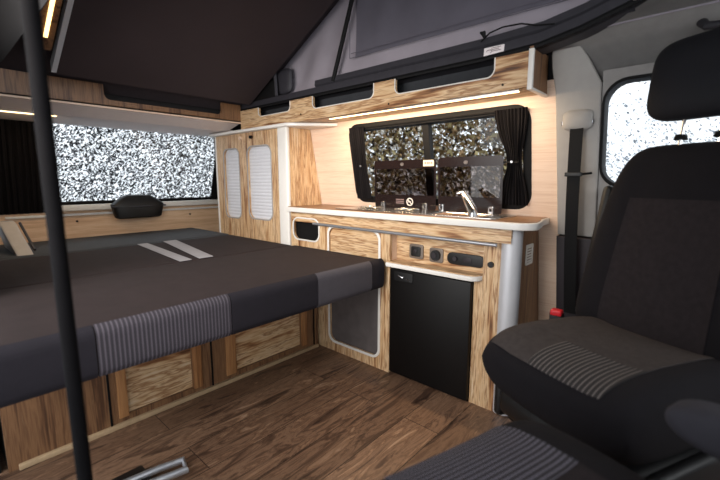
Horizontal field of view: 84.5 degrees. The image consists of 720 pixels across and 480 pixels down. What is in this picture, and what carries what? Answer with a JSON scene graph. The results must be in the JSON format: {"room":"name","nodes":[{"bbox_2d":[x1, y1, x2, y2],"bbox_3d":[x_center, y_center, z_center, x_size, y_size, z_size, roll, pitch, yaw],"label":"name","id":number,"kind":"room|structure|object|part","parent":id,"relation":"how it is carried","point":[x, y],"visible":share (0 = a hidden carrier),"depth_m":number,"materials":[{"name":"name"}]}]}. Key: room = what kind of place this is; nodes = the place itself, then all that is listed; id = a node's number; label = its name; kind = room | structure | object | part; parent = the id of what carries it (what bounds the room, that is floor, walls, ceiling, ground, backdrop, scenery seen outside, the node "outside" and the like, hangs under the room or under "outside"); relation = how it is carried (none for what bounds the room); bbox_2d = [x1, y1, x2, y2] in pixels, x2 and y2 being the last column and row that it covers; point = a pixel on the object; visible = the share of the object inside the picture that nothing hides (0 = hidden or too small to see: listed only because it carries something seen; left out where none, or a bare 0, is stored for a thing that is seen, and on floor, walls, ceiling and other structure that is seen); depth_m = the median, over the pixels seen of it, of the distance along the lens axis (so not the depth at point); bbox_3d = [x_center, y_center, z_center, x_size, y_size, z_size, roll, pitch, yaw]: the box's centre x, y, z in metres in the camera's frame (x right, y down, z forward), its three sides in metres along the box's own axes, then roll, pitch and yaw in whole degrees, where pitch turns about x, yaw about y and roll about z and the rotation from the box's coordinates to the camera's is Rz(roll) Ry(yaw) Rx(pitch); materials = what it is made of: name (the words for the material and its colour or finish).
{"room":"vehicle interior","nodes":[
{"label":"vehicle interior","id":0,"kind":"room"},
{"bbox_2d":[0,204,219,244],"bbox_3d":[-1.982,0.157,3.453,0.040,0.895,1.900,8,12,41],"label":"wall","id":1,"kind":"structure","parent":0,"point":[208,218],"depth_m":3.31,"materials":[{"name":"brown wood"}]},
{"bbox_2d":[5,206,217,219],"bbox_3d":[-1.945,-0.244,3.393,0.025,0.017,1.650,8,12,41],"label":"window sill","id":2,"kind":"structure","parent":1,"relation":"attached to","point":[93,213],"depth_m":3.15,"materials":[{"name":"grey plastic"}]},
{"bbox_2d":[0,0,338,109],"bbox_3d":[-0.212,-1.634,1.406,3.300,1.746,2.050,8,12,41],"label":"ceiling","id":3,"kind":"structure","parent":0,"point":[16,59],"depth_m":2.51,"materials":[{"name":"black fabric"}]},
{"bbox_2d":[0,0,48,63],"bbox_3d":[-0.735,-1.527,0.909,3.100,1.592,0.023,8,12,41],"label":"canvas","id":4,"kind":"object","parent":3,"relation":"attached to","point":[11,28],"visible":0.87,"depth_m":1.70},
{"bbox_2d":[284,0,719,93],"bbox_3d":[0.265,-1.700,2.010,3.100,1.600,0.067,8,12,41],"label":"canvas","id":5,"kind":"object","parent":3,"relation":"attached to","point":[379,32],"visible":0.49,"depth_m":2.14,"materials":[{"name":"grey fabric"}]},
{"bbox_2d":[214,124,240,153],"bbox_3d":[-0.921,-0.316,3.723,1.150,1.750,0.280,8,12,41],"label":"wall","id":6,"kind":"structure","parent":0,"point":[238,127],"depth_m":3.62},
{"bbox_2d":[0,345,510,479],"bbox_3d":[-0.263,0.891,1.732,5.100,0.040,2.600,8,12,41],"label":"floor","id":7,"kind":"structure","parent":0,"point":[321,412],"depth_m":1.80,"materials":[{"name":"brown wood"}]},
{"bbox_2d":[19,0,92,479],"bbox_3d":[-0.560,-0.188,0.704,0.050,2.400,0.050,8,12,41],"label":"post","id":8,"kind":"object","parent":7,"relation":"on","point":[30,9],"visible":1,"depth_m":0.72,"materials":[{"name":"black metal"}]},
{"bbox_2d":[112,456,188,479],"bbox_3d":[-0.812,0.885,1.472,0.306,0.048,0.150,-6,10,-33],"label":"rail","id":9,"kind":"object","parent":7,"relation":"on","point":[138,473],"visible":1,"depth_m":1.48,"materials":[{"name":"silver metal"}]},
{"bbox_2d":[0,308,318,472],"bbox_3d":[-1.459,0.484,2.648,1.748,0.490,1.600,8,12,41],"label":"bench","id":10,"kind":"object","parent":7,"relation":"on","point":[33,431],"visible":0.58,"depth_m":1.90,"materials":[{"name":"brown wood"}]},
{"bbox_2d":[0,228,228,260],"bbox_3d":[-1.883,0.089,2.915,0.695,0.171,1.675,8,12,41],"label":"mattress","id":11,"kind":"object","parent":10,"relation":"on","point":[82,244],"visible":0.33,"depth_m":2.92,"materials":[{"name":"grey fabric"}]},
{"bbox_2d":[0,220,35,255],"bbox_3d":[-2.146,-0.022,2.462,0.454,0.190,0.125,7,11,38],"label":"trim cover","id":12,"kind":"structure","parent":11,"relation":"on","point":[12,238],"depth_m":2.40,"materials":[{"name":"grey plastic"}]},
{"bbox_2d":[0,235,290,289],"bbox_3d":[-1.314,0.165,2.410,0.825,0.172,1.675,8,12,41],"label":"mattress","id":13,"kind":"object","parent":10,"relation":"on","point":[20,272],"visible":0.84,"depth_m":2.29,"materials":[{"name":"brown fabric"}]},
{"bbox_3d":[-0.983,0.632,1.939,0.008,0.330,0.330,8,12,41],"label":"door","id":14,"kind":"part","parent":10,"relation":"part of","materials":[{"name":"brown wood"}]},
{"bbox_2d":[0,245,383,407],"bbox_3d":[-0.710,0.241,1.873,0.789,0.169,1.675,8,12,41],"label":"seat cushion","id":15,"kind":"object","parent":10,"relation":"on","point":[130,318],"visible":0.98,"depth_m":1.48,"materials":[{"name":"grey fabric"}]},
{"bbox_3d":[-0.556,0.560,2.410,0.008,0.330,0.490,8,12,41],"label":"door","id":16,"kind":"part","parent":10,"relation":"part of","materials":[{"name":"brown wood"}]},
{"bbox_2d":[208,122,337,244],"bbox_3d":[-0.618,-0.113,3.216,1.290,1.500,0.533,8,12,41],"label":"wardrobe","id":17,"kind":"object","parent":7,"relation":"on","point":[262,171],"visible":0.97,"depth_m":2.96,"materials":[{"name":"brown wood"}]},
{"bbox_3d":[-1.045,-0.461,3.242,0.246,0.566,0.005,8,12,41],"label":"frame","id":18,"kind":"part","parent":17,"relation":"part of","materials":[{"name":"grey plastic"}]},
{"bbox_3d":[-1.031,-0.463,3.258,0.240,0.562,0.006,8,12,41],"label":"door","id":19,"kind":"part","parent":17,"relation":"part of","materials":[{"name":"white plastic"}]},
{"bbox_3d":[-0.864,-0.092,3.147,0.940,1.480,0.018,8,12,41],"label":"panel","id":20,"kind":"part","parent":17,"relation":"part of","materials":[{"name":"brown wood"}]},
{"bbox_3d":[-0.757,-0.430,2.985,0.321,0.561,0.005,8,12,41],"label":"frame","id":21,"kind":"part","parent":17,"relation":"part of","materials":[{"name":"grey plastic"}]},
{"bbox_3d":[-0.743,-0.432,3.001,0.315,0.557,0.006,8,12,41],"label":"door","id":22,"kind":"part","parent":17,"relation":"part of","materials":[{"name":"white plastic"}]},
{"bbox_3d":[-0.532,-0.050,2.848,0.107,1.485,0.032,8,12,41],"label":"corner post","id":23,"kind":"part","parent":17,"relation":"part of","materials":[{"name":"white plastic"}]},
{"bbox_3d":[-0.342,-0.070,3.001,0.018,1.480,0.491,8,12,41],"label":"panel","id":24,"kind":"part","parent":17,"relation":"part of","materials":[{"name":"brown wood"}]},
{"bbox_2d":[291,212,538,415],"bbox_3d":[0.256,0.298,2.489,1.584,0.905,0.525,8,12,41],"label":"kitchen cabinet","id":25,"kind":"object","parent":7,"relation":"on","point":[505,295],"depth_m":2.10,"materials":[{"name":"brown wood"}]},
{"bbox_3d":[-0.368,-0.072,2.684,0.277,0.160,0.008,8,12,41],"label":"opening frame","id":26,"kind":"part","parent":25,"relation":"part of","materials":[{"name":"white plastic"}]},
{"bbox_3d":[-0.153,0.290,2.559,0.880,0.900,0.018,8,12,41],"label":"panel","id":27,"kind":"part","parent":25,"relation":"part of","materials":[{"name":"brown wood"}]},
{"bbox_3d":[-0.047,0.308,2.451,0.441,0.783,0.007,8,12,41],"label":"door frame","id":28,"kind":"part","parent":25,"relation":"part of","materials":[{"name":"white plastic"}]},
{"bbox_3d":[-0.032,0.057,2.430,0.435,0.270,0.011,8,12,41],"label":"door","id":29,"kind":"part","parent":25,"relation":"part of","materials":[{"name":"brown wood"}]},
{"bbox_3d":[-0.029,0.442,2.492,0.435,0.500,0.006,8,12,41],"label":"door","id":30,"kind":"part","parent":25,"relation":"part of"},
{"bbox_3d":[0.098,-0.089,2.262,1.540,0.062,0.002,8,12,41],"label":"panel","id":31,"kind":"part","parent":25,"relation":"part of","materials":[{"name":"brown wood"}]},
{"bbox_2d":[409,244,423,258],"bbox_3d":[0.307,0.063,2.173,0.090,0.080,0.018,8,12,41],"label":"power socket","id":32,"kind":"object","parent":25,"relation":"attached to","point":[416,251],"visible":1,"depth_m":2.17,"materials":[{"name":"black plastic"}]},
{"bbox_2d":[287,204,549,230],"bbox_3d":[0.228,-0.152,2.326,1.647,0.034,0.362,8,12,41],"label":"countertop","id":33,"kind":"structure","parent":25,"relation":"on","point":[518,223],"depth_m":1.98,"materials":[{"name":"laminate"}]},
{"bbox_2d":[335,155,515,219],"bbox_3d":[0.314,-0.296,2.228,1.065,0.328,0.275,8,12,41],"label":"cooktop","id":34,"kind":"object","parent":33,"relation":"in","point":[401,204],"visible":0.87,"depth_m":2.22,"materials":[{"name":"black glass"}]},
{"bbox_2d":[335,206,515,219],"bbox_3d":[0.314,-0.161,2.249,1.065,0.006,0.275,8,12,41],"label":"tray","id":35,"kind":"object","parent":34,"relation":"on","point":[416,210],"depth_m":2.21,"materials":[{"name":"silver metal"}]},
{"bbox_2d":[423,160,433,165],"bbox_3d":[0.389,-0.437,2.250,0.070,0.034,0.003,8,12,41],"label":"sticker","id":36,"kind":"object","parent":34,"relation":"attached to","point":[425,162],"visible":1,"depth_m":2.25,"materials":[{"name":"white paper"}]},
{"bbox_2d":[429,212,488,214],"bbox_3d":[0.518,-0.118,2.050,0.300,0.030,0.185,8,12,41],"label":"sink bowl","id":37,"kind":"object","parent":34,"relation":"on","point":[434,213],"depth_m":2.14,"materials":[{"name":"silver metal"}]},
{"bbox_2d":[457,190,477,216],"bbox_3d":[0.541,-0.185,1.977,0.054,0.125,0.146,-3,9,-18],"label":"tap","id":38,"kind":"object","parent":33,"relation":"on","point":[472,211],"visible":0.99,"depth_m":1.95,"materials":[{"name":"silver metal"}]},
{"bbox_2d":[389,268,473,401],"bbox_3d":[0.366,0.490,2.133,0.490,0.632,0.075,8,12,41],"label":"fridge","id":39,"kind":"object","parent":25,"relation":"in","point":[431,315],"visible":0.98,"depth_m":2.09,"materials":[{"name":"black metal"}]},
{"bbox_3d":[0.238,0.204,2.173,0.125,0.050,0.006,8,12,41],"label":"handle","id":40,"kind":"part","parent":39,"relation":"part of","materials":[{"name":"black plastic"}]},
{"bbox_2d":[429,247,443,262],"bbox_3d":[0.398,0.082,2.088,0.082,0.077,0.025,8,12,41],"label":"power socket","id":41,"kind":"object","parent":25,"relation":"attached to","point":[436,255],"visible":1,"depth_m":2.08,"materials":[{"name":"black plastic"}]},
{"bbox_2d":[447,252,482,267],"bbox_3d":[0.524,0.100,1.980,0.202,0.061,0.020,8,12,41],"label":"control panel","id":42,"kind":"object","parent":25,"relation":"attached to","point":[476,261],"visible":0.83,"depth_m":1.98,"materials":[{"name":"black plastic"}]},
{"bbox_3d":[0.613,0.115,1.855,0.028,0.028,0.016,8,12,41],"label":"rotary button","id":43,"kind":"part","parent":25,"relation":"part of","materials":[{"name":"black plastic"}]},
{"bbox_3d":[0.696,0.389,1.870,0.094,0.900,0.094,8,12,41],"label":"corner post","id":44,"kind":"part","parent":25,"relation":"part of","materials":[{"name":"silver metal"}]},
{"bbox_3d":[0.856,0.369,2.019,0.018,0.905,0.432,8,12,41],"label":"panel","id":45,"kind":"part","parent":25,"relation":"part of","materials":[{"name":"brown wood"}]},
{"bbox_2d":[525,243,533,265],"bbox_3d":[0.817,0.069,1.912,0.007,0.100,0.090,8,12,41],"label":"vent","id":46,"kind":"object","parent":25,"relation":"attached to","point":[531,245],"visible":1,"depth_m":1.91,"materials":[{"name":"grey plastic"}]},
{"bbox_2d":[383,399,719,479],"bbox_3d":[0.401,0.257,0.494,0.650,1.584,0.760,-5,10,-30],"label":"seat","id":47,"kind":"object","parent":7,"relation":"on","point":[519,449],"visible":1,"depth_m":0.72,"materials":[{"name":"grey fabric"}]},
{"bbox_3d":[0.219,0.426,0.726,0.313,0.043,0.182,-5,10,-30],"label":"striped panel","id":48,"kind":"part","parent":47,"relation":"part of","materials":[{"name":"fabric"}]},
{"bbox_2d":[383,420,645,479],"bbox_3d":[0.307,0.524,0.591,0.520,0.198,0.569,-5,10,-30],"label":"cushion","id":49,"kind":"object","parent":47,"relation":"on","point":[519,449],"depth_m":0.74,"materials":[{"name":"grey fabric"}]},
{"bbox_3d":[0.342,0.454,0.520,0.313,0.037,0.299,-5,10,-30],"label":"panel","id":50,"kind":"part","parent":47,"relation":"part of","materials":[{"name":"grey fabric"}]},
{"bbox_3d":[0.677,0.344,0.597,0.085,0.085,0.360,-5,10,-30],"label":"armrest","id":51,"kind":"part","parent":47,"relation":"part of","materials":[{"name":"grey fabric"}]},
{"bbox_2d":[482,28,719,479],"bbox_3d":[0.821,0.146,1.222,0.760,1.584,0.598,-4,9,-23],"label":"seat","id":52,"kind":"object","parent":7,"relation":"on","point":[642,339],"visible":0.98,"depth_m":1.20,"materials":[{"name":"grey fabric"}]},
{"bbox_3d":[0.521,0.316,1.241,0.162,0.052,0.165,-4,9,-23],"label":"panel","id":53,"kind":"part","parent":52,"relation":"part of","materials":[{"name":"grey fabric"}]},
{"bbox_2d":[549,308,563,318],"bbox_3d":[0.790,0.360,1.596,0.050,0.174,0.060,8,12,41],"label":"belt buckle","id":54,"kind":"object","parent":52,"relation":"attached to","point":[554,313],"visible":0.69,"depth_m":1.57,"materials":[{"name":"red plastic"}]},
{"bbox_3d":[0.597,0.343,1.064,0.161,0.052,0.229,-4,9,-23],"label":"striped panel","id":55,"kind":"part","parent":52,"relation":"part of","materials":[{"name":"fabric"}]},
{"bbox_2d":[482,335,719,464],"bbox_3d":[0.743,0.419,1.202,0.569,0.241,0.520,-4,9,-23],"label":"cushion","id":56,"kind":"object","parent":52,"relation":"on","point":[612,394],"depth_m":1.02,"materials":[{"name":"grey fabric"}]},
{"bbox_3d":[0.791,0.312,1.232,0.331,0.043,0.392,-4,9,-23],"label":"panel","id":57,"kind":"part","parent":52,"relation":"part of","materials":[{"name":"grey fabric"}]},
{"bbox_3d":[1.036,0.042,1.293,0.256,0.709,0.561,-4,9,-23],"label":"backrest","id":58,"kind":"part","parent":52,"relation":"part of","materials":[{"name":"grey fabric"}]},
{"bbox_3d":[0.962,0.093,1.269,0.095,0.443,0.326,-4,9,-23],"label":"panel","id":59,"kind":"part","parent":52,"relation":"part of","materials":[{"name":"grey fabric"}]},
{"bbox_3d":[1.065,-0.371,1.305,0.029,0.120,0.012,-4,9,-23],"label":"post","id":60,"kind":"part","parent":52,"relation":"part of","materials":[{"name":"silver metal"}]},
{"bbox_2d":[310,51,654,319],"bbox_3d":[0.793,-0.053,2.151,3.570,1.700,0.396,8,12,41],"label":"wall","id":61,"kind":"structure","parent":0,"point":[331,145],"depth_m":1.99,"materials":[{"name":"brown wood"}]},
{"bbox_2d":[253,68,292,101],"bbox_3d":[-0.675,-1.132,2.876,0.530,0.246,0.087,8,12,41],"label":"roof hinge","id":62,"kind":"object","parent":61,"relation":"attached to","point":[281,83],"visible":0.53,"depth_m":2.76,"materials":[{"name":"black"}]},
{"bbox_2d":[331,0,353,81],"bbox_3d":[-0.093,-1.230,2.344,0.204,0.538,0.026,6,11,35],"label":"gas strut","id":63,"kind":"object","parent":61,"relation":"attached to","point":[348,14],"visible":1,"depth_m":2.35,"materials":[{"name":"black metal"}]},
{"bbox_2d":[240,46,547,128],"bbox_3d":[-0.039,-0.826,2.415,2.188,0.170,0.214,8,12,41],"label":"overhead shelf","id":64,"kind":"object","parent":61,"relation":"attached to","point":[527,71],"depth_m":2.02,"materials":[{"name":"brown wood"}]},
{"bbox_3d":[0.248,-0.700,2.090,1.178,0.011,0.021,8,12,41],"label":"led strip","id":65,"kind":"part","parent":64,"relation":"part of","materials":[{"name":"white plastic"}]},
{"bbox_3d":[0.767,-0.720,1.700,0.014,0.165,0.203,8,12,41],"label":"panel","id":66,"kind":"part","parent":64,"relation":"part of","materials":[{"name":"brown wood"}]},
{"bbox_2d":[349,104,531,208],"bbox_3d":[0.411,-0.457,2.325,1.180,0.507,0.182,8,12,41],"label":"window","id":67,"kind":"structure","parent":61,"relation":"in","point":[427,135],"depth_m":2.18,"materials":[{"name":"black plastic"}]},
{"bbox_2d":[349,126,371,198],"bbox_3d":[0.002,-0.502,2.613,0.132,0.461,0.106,8,12,41],"label":"curtain","id":68,"kind":"object","parent":67,"relation":"hanging from","point":[357,138],"visible":1,"depth_m":2.61,"materials":[{"name":"black fabric"}]},
{"bbox_3d":[0.349,-0.672,2.230,1.120,0.007,0.008,8,12,41],"label":"curtain rail","id":69,"kind":"part","parent":67,"relation":"part of","materials":[{"name":"black plastic"}]},
{"bbox_2d":[494,107,527,205],"bbox_3d":[0.747,-0.402,1.952,0.160,0.461,0.109,8,12,41],"label":"curtain","id":70,"kind":"object","parent":67,"relation":"hanging from","point":[511,124],"visible":0.96,"depth_m":1.94,"materials":[{"name":"black fabric"}]},
{"bbox_2d":[240,0,645,110],"bbox_3d":[0.185,-0.951,2.071,3.250,0.220,0.053,8,12,41],"label":"trim","id":71,"kind":"structure","parent":61,"relation":"attached to","point":[618,9],"depth_m":1.75,"materials":[{"name":"black plastic"}]},
{"bbox_2d":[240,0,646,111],"bbox_3d":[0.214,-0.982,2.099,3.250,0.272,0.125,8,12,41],"label":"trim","id":72,"kind":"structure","parent":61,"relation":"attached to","point":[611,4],"depth_m":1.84,"materials":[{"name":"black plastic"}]},
{"bbox_2d":[41,0,334,104],"bbox_3d":[-0.469,-1.393,1.695,2.115,1.138,1.300,8,12,41],"label":"board","id":73,"kind":"object","parent":72,"relation":"attached to","point":[224,50],"depth_m":2.19,"materials":[{"name":"black fabric"}]},
{"bbox_2d":[43,0,54,37],"bbox_3d":[-1.021,-1.206,1.407,1.220,0.640,0.016,8,12,41],"label":"diffuser","id":74,"kind":"object","parent":73,"relation":"attached to","point":[49,9],"depth_m":1.78,"materials":[{"name":"white plastic"}]},
{"bbox_3d":[-1.018,-1.228,1.392,1.400,0.758,0.082,8,12,41],"label":"led strip","id":75,"kind":"part","parent":73,"relation":"part of","materials":[{"name":"plastic"}]},
{"bbox_3d":[-0.819,-1.332,1.290,2.090,1.137,0.022,8,12,41],"label":"edge rail","id":76,"kind":"part","parent":73,"relation":"part of","materials":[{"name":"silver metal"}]},
{"bbox_2d":[315,0,609,86],"bbox_3d":[0.586,-0.999,1.797,2.300,0.253,0.110,8,12,41],"label":"trim","id":77,"kind":"structure","parent":61,"relation":"attached to","point":[577,11],"depth_m":1.83,"materials":[{"name":"grey plastic"}]},
{"bbox_2d":[484,44,504,55],"bbox_3d":[0.585,-0.828,1.730,0.090,0.035,0.010,8,12,41],"label":"label sticker","id":78,"kind":"object","parent":61,"relation":"attached to","point":[499,48],"visible":1,"depth_m":1.73,"materials":[{"name":"white paper"}]},
{"bbox_2d":[480,23,554,41],"bbox_3d":[0.653,-0.894,1.670,0.313,0.044,0.028,8,12,41],"label":"cord","id":79,"kind":"object","parent":61,"relation":"attached to","point":[483,33],"visible":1,"depth_m":1.68,"materials":[{"name":"black plastic"}]},
{"bbox_2d":[556,235,591,316],"bbox_3d":[1.082,0.400,1.981,0.185,0.855,0.220,8,12,41],"label":"trim","id":80,"kind":"structure","parent":61,"relation":"attached to","point":[583,243],"depth_m":1.90,"materials":[{"name":"grey plastic"}]},
{"bbox_2d":[552,46,602,236],"bbox_3d":[0.955,-0.428,1.759,0.197,0.840,0.184,8,12,41],"label":"trim","id":81,"kind":"structure","parent":61,"relation":"attached to","point":[578,85],"depth_m":1.72,"materials":[{"name":"grey plastic"}]},
{"bbox_2d":[561,109,593,313],"bbox_3d":[0.972,-0.100,1.802,0.137,0.938,0.148,8,12,41],"label":"belt","id":82,"kind":"object","parent":61,"relation":"hanging from","point":[576,122],"visible":0.99,"depth_m":1.75,"materials":[{"name":"black woven fabric webbing"},{"name":"grey plastic"},{"name":"black plastic"}]},
{"bbox_2d":[599,73,651,185],"bbox_3d":[1.470,-0.389,1.336,1.134,0.439,0.165,8,12,41],"label":"window frame","id":83,"kind":"structure","parent":61,"relation":"in","point":[614,87],"depth_m":1.66,"materials":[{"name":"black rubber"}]},
{"bbox_2d":[555,0,719,79],"bbox_3d":[0.882,-0.634,0.649,1.500,0.240,1.635,8,12,41],"label":"ceiling","id":84,"kind":"structure","parent":0,"point":[638,42],"depth_m":1.48,"materials":[{"name":"grey fabric"}]},
{"bbox_2d":[696,18,719,29],"bbox_3d":[1.270,-0.728,1.283,0.279,0.061,0.073,8,12,41],"label":"handle","id":85,"kind":"object","parent":84,"relation":"attached to","point":[705,24],"visible":0.96,"depth_m":1.34,"materials":[{"name":"black plastic"}]},
{"bbox_3d":[-1.853,-0.802,3.190,0.429,1.130,1.900,8,12,41],"label":"wall","id":86,"kind":"structure","parent":0,"visible":0},
{"bbox_2d":[0,119,44,214],"bbox_3d":[-2.369,-0.526,2.674,0.273,0.721,0.432,8,12,41],"label":"curtain","id":87,"kind":"object","parent":86,"relation":"hanging from","point":[20,179],"visible":0.73,"depth_m":2.73,"materials":[{"name":"black fabric"}]},
{"bbox_2d":[0,68,240,136],"bbox_3d":[-1.575,-0.940,2.836,0.683,0.251,1.720,8,12,41],"label":"overhead shelf","id":88,"kind":"object","parent":86,"relation":"attached to","point":[74,102],"depth_m":2.53,"materials":[{"name":"brown wood"}]},
{"bbox_3d":[-1.946,-0.734,2.279,0.021,0.011,0.328,8,12,41],"label":"led strip","id":89,"kind":"part","parent":88,"relation":"part of","materials":[{"name":"white plastic"}]},
{"bbox_2d":[62,197,217,210],"bbox_3d":[-1.821,-0.636,3.349,0.308,0.725,1.460,8,12,41],"label":"window sill","id":90,"kind":"structure","parent":86,"relation":"in","point":[98,204],"depth_m":3.24,"materials":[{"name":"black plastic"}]},
{"bbox_2d":[110,194,165,218],"bbox_3d":[-1.873,-0.287,3.348,0.148,0.195,0.422,8,12,41],"label":"handle","id":91,"kind":"object","parent":90,"relation":"attached to","point":[135,205],"visible":1,"depth_m":3.30,"materials":[{"name":"black plastic"}]},
{"bbox_2d":[210,156,217,199],"bbox_3d":[-1.351,-0.705,3.788,0.259,0.701,0.102,8,12,41],"label":"curtain","id":92,"kind":"object","parent":86,"relation":"hanging from","point":[214,195],"visible":0.26,"depth_m":3.84,"materials":[{"name":"black fabric"}]},
{"label":"outside","id":93,"kind":"structure","parent":0,"visible":0},
{"bbox_3d":[-0.678,0.928,6.191,27.000,0.050,24.000,8,12,41],"label":"snowy ground","id":94,"kind":"structure","parent":93,"visible":0},
{"bbox_2d":[53,124,214,200],"bbox_3d":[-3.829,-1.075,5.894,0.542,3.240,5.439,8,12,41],"label":"window","id":95,"kind":"structure","parent":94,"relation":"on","point":[94,135],"depth_m":6.14,"materials":[{"name":"clear glass"}]},
{"bbox_2d":[364,118,522,197],"bbox_3d":[0.587,-0.957,6.119,5.068,3.770,0.875,8,12,41],"label":"hedge","id":96,"kind":"object","parent":94,"relation":"on","point":[415,178],"visible":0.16,"depth_m":5.45,"materials":[{"name":"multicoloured plant"}]},
{"bbox_2d":[400,187,497,196],"bbox_3d":[0.824,0.188,5.054,3.856,1.808,0.360,8,12,41],"label":"shrub","id":97,"kind":"object","parent":94,"relation":"on","point":[408,190],"visible":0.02,"depth_m":5.09,"materials":[{"name":"plant"}]},
{"bbox_2d":[488,82,719,189],"bbox_3d":[4.999,-2.028,5.484,6.243,5.856,1.250,8,12,41],"label":"bush","id":98,"kind":"object","parent":94,"relation":"on","point":[640,99],"visible":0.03,"depth_m":6.06,"materials":[{"name":"plant"}]}
]}

